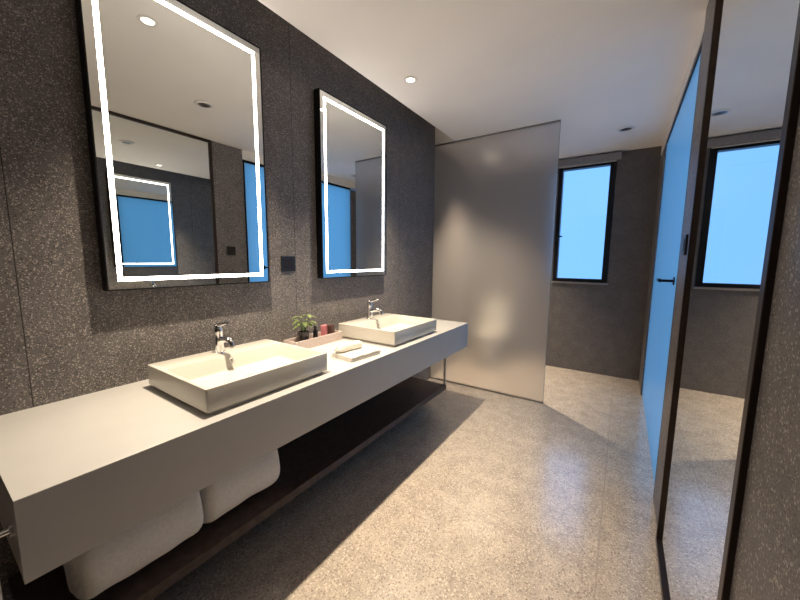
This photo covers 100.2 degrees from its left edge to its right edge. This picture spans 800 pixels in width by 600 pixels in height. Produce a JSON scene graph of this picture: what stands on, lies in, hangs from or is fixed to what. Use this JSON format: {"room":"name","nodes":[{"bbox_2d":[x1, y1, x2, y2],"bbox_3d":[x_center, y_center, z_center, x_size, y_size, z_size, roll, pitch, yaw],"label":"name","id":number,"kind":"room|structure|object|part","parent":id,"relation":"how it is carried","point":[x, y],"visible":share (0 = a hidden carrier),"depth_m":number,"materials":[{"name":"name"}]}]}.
{"room":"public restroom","nodes":[
{"label":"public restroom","id":0,"kind":"room"},
{"bbox_2d":[0,0,434,599],"bbox_3d":[-0.593,-0.421,2.360,0.120,2.959,6.064,5,8,33],"label":"wall","id":1,"kind":"structure","parent":0,"point":[63,336],"depth_m":1.46,"materials":[{"name":"stone"}]},
{"bbox_2d":[74,0,269,290],"bbox_3d":[-0.980,-0.695,1.578,0.054,1.257,0.739,5,8,33],"label":"mirror","id":2,"kind":"object","parent":1,"relation":"attached to","point":[173,98],"visible":1,"depth_m":1.48,"materials":[{"name":"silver metal"}]},
{"bbox_2d":[0,319,467,599],"bbox_3d":[-0.412,0.623,2.070,0.655,0.643,2.655,5,8,33],"label":"floating vanity","id":3,"kind":"object","parent":1,"relation":"attached to","point":[77,473],"visible":0.88,"depth_m":1.17,"materials":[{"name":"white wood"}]},
{"bbox_2d":[0,522,13,538],"bbox_3d":[-1.019,0.568,0.699,0.036,0.043,0.274,5,8,33],"label":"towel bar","id":4,"kind":"object","parent":3,"relation":"attached to","point":[9,531],"visible":1,"depth_m":0.80,"materials":[{"name":"silver metal"}]},
{"bbox_3d":[-1.020,0.563,0.696,0.014,0.032,0.269,5,8,33],"label":"arm","id":5,"kind":"part","parent":4,"relation":"part of","materials":[{"name":"silver metal"}]},
{"bbox_3d":[-1.150,0.548,0.966,0.629,0.181,0.024,5,8,33],"label":"panel","id":6,"kind":"part","parent":3,"relation":"part of","materials":[{"name":"white"}]},
{"bbox_2d":[63,491,203,599],"bbox_3d":[-1.025,0.822,1.276,0.396,0.344,0.380,5,8,33],"label":"bath towel","id":7,"kind":"object","parent":3,"relation":"on","point":[119,557],"visible":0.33,"depth_m":1.13,"materials":[{"name":"white fabric"}]},
{"bbox_2d":[0,319,466,506],"bbox_3d":[-0.409,0.319,2.033,0.654,0.030,2.655,5,8,33],"label":"countertop","id":8,"kind":"structure","parent":3,"relation":"on","point":[42,447],"depth_m":1.10,"materials":[{"name":"white stone"}]},
{"bbox_2d":[147,339,326,413],"bbox_3d":[-0.711,0.313,1.520,0.486,0.100,0.570,5,8,33],"label":"basin","id":9,"kind":"object","parent":8,"relation":"in","point":[209,382],"visible":1,"depth_m":1.44,"materials":[{"name":"white ceramic"}]},
{"bbox_2d":[213,322,234,353],"bbox_3d":[-0.826,0.176,1.569,0.153,0.158,0.054,5,8,33],"label":"faucet","id":10,"kind":"object","parent":9,"relation":"on","point":[219,339],"visible":1,"depth_m":1.57,"materials":[{"name":"silver metal"}]},
{"bbox_3d":[-0.829,0.115,1.564,0.083,0.036,0.024,5,8,33],"label":"lever","id":11,"kind":"part","parent":10,"relation":"part of","materials":[{"name":"silver metal"}]},
{"bbox_3d":[-0.814,0.191,1.562,0.122,0.045,0.032,5,8,33],"label":"spout","id":12,"kind":"part","parent":10,"relation":"part of","materials":[{"name":"silver metal"}]},
{"bbox_2d":[284,330,341,347],"bbox_3d":[-0.553,0.257,2.167,0.114,0.058,0.392,5,8,33],"label":"tray","id":13,"kind":"object","parent":8,"relation":"on","point":[312,342],"visible":0.62,"depth_m":2.12,"materials":[{"name":"beige wood"}]},
{"bbox_2d":[291,314,316,340],"bbox_3d":[-0.602,0.184,2.087,0.176,0.204,0.174,5,8,33],"label":"potted plant","id":14,"kind":"object","parent":13,"relation":"on","point":[303,334],"visible":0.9,"depth_m":2.07,"materials":[{"name":"green plant"}]},
{"bbox_3d":[-0.603,0.241,2.095,0.069,0.090,0.069,5,8,33],"label":"pot","id":15,"kind":"part","parent":14,"relation":"part of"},
{"bbox_2d":[313,325,317,337],"bbox_3d":[-0.549,0.221,2.172,0.030,0.112,0.030,5,8,33],"label":"bottle","id":16,"kind":"object","parent":13,"relation":"on","point":[315,331],"visible":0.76,"depth_m":2.16,"materials":[{"name":"black plastic"}]},
{"bbox_2d":[321,324,326,335],"bbox_3d":[-0.508,0.219,2.235,0.029,0.102,0.053,1,7,5],"label":"packet","id":17,"kind":"object","parent":13,"relation":"on","point":[323,327],"visible":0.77,"depth_m":2.21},
{"bbox_2d":[327,324,333,334],"bbox_3d":[-0.475,0.216,2.293,0.033,0.094,0.045,2,7,14],"label":"packet","id":18,"kind":"object","parent":13,"relation":"on","point":[330,328],"visible":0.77,"depth_m":2.27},
{"bbox_2d":[331,345,380,361],"bbox_3d":[-0.252,0.303,1.928,0.174,0.028,0.234,6,9,39],"label":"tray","id":19,"kind":"object","parent":8,"relation":"on","point":[363,352],"visible":0.73,"depth_m":1.88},
{"bbox_2d":[333,340,362,352],"bbox_3d":[-0.294,0.267,1.928,0.056,0.047,0.220,6,9,40],"label":"cloth","id":20,"kind":"object","parent":19,"relation":"on","point":[347,346],"visible":1,"depth_m":1.90,"materials":[{"name":"white fabric"}]},
{"bbox_2d":[339,313,436,346],"bbox_3d":[-0.077,0.204,2.464,0.486,0.100,0.570,5,8,33],"label":"basin","id":21,"kind":"object","parent":8,"relation":"in","point":[388,329],"visible":0.98,"depth_m":2.34,"materials":[{"name":"white ceramic"}]},
{"bbox_2d":[366,299,382,318],"bbox_3d":[-0.189,0.067,2.518,0.153,0.158,0.054,5,8,33],"label":"faucet","id":22,"kind":"object","parent":21,"relation":"on","point":[370,310],"visible":1,"depth_m":2.52,"materials":[{"name":"silver metal"}]},
{"bbox_3d":[-0.177,0.081,2.511,0.122,0.045,0.032,5,8,33],"label":"spout","id":23,"kind":"part","parent":22,"relation":"part of","materials":[{"name":"silver metal"}]},
{"bbox_2d":[199,449,279,523],"bbox_3d":[-0.826,0.786,1.590,0.395,0.342,0.365,5,8,33],"label":"bath towel","id":24,"kind":"object","parent":3,"relation":"on","point":[228,492],"visible":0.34,"depth_m":1.45,"materials":[{"name":"white fabric"}]},
{"bbox_2d":[281,256,294,271],"bbox_3d":[-0.703,-0.228,2.101,0.010,0.096,0.104,5,8,33],"label":"wall socket","id":25,"kind":"object","parent":1,"relation":"attached to","point":[287,262],"visible":1,"depth_m":2.09,"materials":[{"name":"black plastic"}]},
{"bbox_2d":[314,88,386,278],"bbox_3d":[-0.340,-0.790,2.534,0.054,1.224,0.738,5,8,33],"label":"mirror","id":26,"kind":"object","parent":1,"relation":"attached to","point":[351,145],"visible":1,"depth_m":2.44,"materials":[{"name":"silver metal"}]},
{"bbox_2d":[152,365,661,599],"bbox_3d":[0.276,1.176,1.960,2.241,0.100,6.064,5,8,33],"label":"floor","id":27,"kind":"structure","parent":0,"point":[475,494],"depth_m":1.79,"materials":[{"name":"grey stone"}]},
{"bbox_2d":[430,120,560,403],"bbox_3d":[0.870,-0.328,3.370,1.218,2.558,0.022,5,8,33],"label":"glass wall","id":28,"kind":"structure","parent":27,"relation":"on","point":[495,193],"depth_m":3.30,"materials":[{"name":"grey glass"}]},
{"bbox_2d":[258,0,708,159],"bbox_3d":[0.350,-1.608,1.591,2.121,0.400,5.824,5,8,33],"label":"ceiling","id":29,"kind":"structure","parent":0,"point":[599,68],"depth_m":2.00,"materials":[{"name":"paint"}]},
{"bbox_2d":[404,76,416,83],"bbox_3d":[0.071,-1.487,2.259,0.090,0.005,0.090,5,8,33],"label":"recessed light","id":30,"kind":"object","parent":29,"relation":"in","point":[410,79],"visible":1,"depth_m":2.25,"materials":[{"name":"white paint"}]},
{"bbox_2d":[617,126,634,131],"bbox_3d":[2.065,-1.563,3.056,0.136,0.011,0.136,5,8,33],"label":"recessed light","id":31,"kind":"object","parent":29,"relation":"in","point":[625,128],"visible":1,"depth_m":3.05,"materials":[{"name":"white paint"}]},
{"bbox_2d":[546,146,661,380],"bbox_3d":[1.986,-0.452,4.221,2.121,2.619,0.120,5,8,33],"label":"wall","id":32,"kind":"structure","parent":0,"point":[597,329],"depth_m":3.84,"materials":[{"name":"stone"}]},
{"bbox_2d":[551,161,616,284],"bbox_3d":[2.181,-0.894,3.985,0.607,1.400,0.120,5,8,33],"label":"window","id":33,"kind":"structure","parent":32,"relation":"in","point":[613,165],"depth_m":3.93,"materials":[{"name":"black metal"}]},
{"bbox_3d":[2.161,-0.207,4.046,0.607,0.021,0.022,5,8,33],"label":"sill","id":34,"kind":"part","parent":33,"relation":"part of","materials":[{"name":"grey stone"}]},
{"bbox_2d":[558,151,621,168],"bbox_3d":[2.157,-1.602,3.849,0.665,0.093,0.062,5,8,33],"label":"roller blind","id":35,"kind":"object","parent":33,"relation":"attached to","point":[608,157],"visible":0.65,"depth_m":3.81,"materials":[{"name":"grey fabric"}]},
{"bbox_2d":[639,0,799,599],"bbox_3d":[1.170,-0.066,1.218,0.120,2.559,5.824,5,8,33],"label":"wall","id":36,"kind":"structure","parent":0,"point":[767,558],"depth_m":0.59,"materials":[{"name":"stone"}]},
{"bbox_2d":[642,33,703,497],"bbox_3d":[1.952,-0.165,2.515,0.104,2.458,1.803,5,8,33],"label":"frosted door","id":37,"kind":"structure","parent":36,"relation":"in","point":[679,140],"depth_m":2.26,"materials":[{"name":"blue glass"}]},
{"bbox_3d":[1.593,-0.118,2.006,0.074,0.048,0.154,5,8,33],"label":"door handle","id":38,"kind":"part","parent":37,"relation":"part of","materials":[{"name":"black metal"}]},
{"bbox_3d":[1.994,-1.370,2.361,0.034,0.028,1.782,5,8,33],"label":"rail","id":39,"kind":"part","parent":37,"relation":"part of","materials":[{"name":"blue glass"}]},
{"bbox_2d":[661,11,705,155],"bbox_3d":[2.158,-1.455,2.528,0.120,0.099,2.299,5,8,33],"label":"trim","id":40,"kind":"structure","parent":36,"relation":"attached to","point":[701,31],"depth_m":2.08,"materials":[{"name":"paint"}]},
{"bbox_2d":[681,234,687,254],"bbox_3d":[1.353,-0.261,1.590,0.012,0.096,0.096,5,8,33],"label":"light switch","id":41,"kind":"object","parent":36,"relation":"attached to","point":[685,237],"visible":1,"depth_m":1.56,"materials":[{"name":"black plastic"}]},
{"bbox_2d":[655,0,799,599],"bbox_3d":[0.996,-0.047,1.050,0.041,2.558,1.018,5,8,33],"label":"mirror","id":42,"kind":"object","parent":36,"relation":"attached to","point":[751,106],"visible":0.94,"depth_m":0.91,"materials":[{"name":"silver metal"}]}
]}

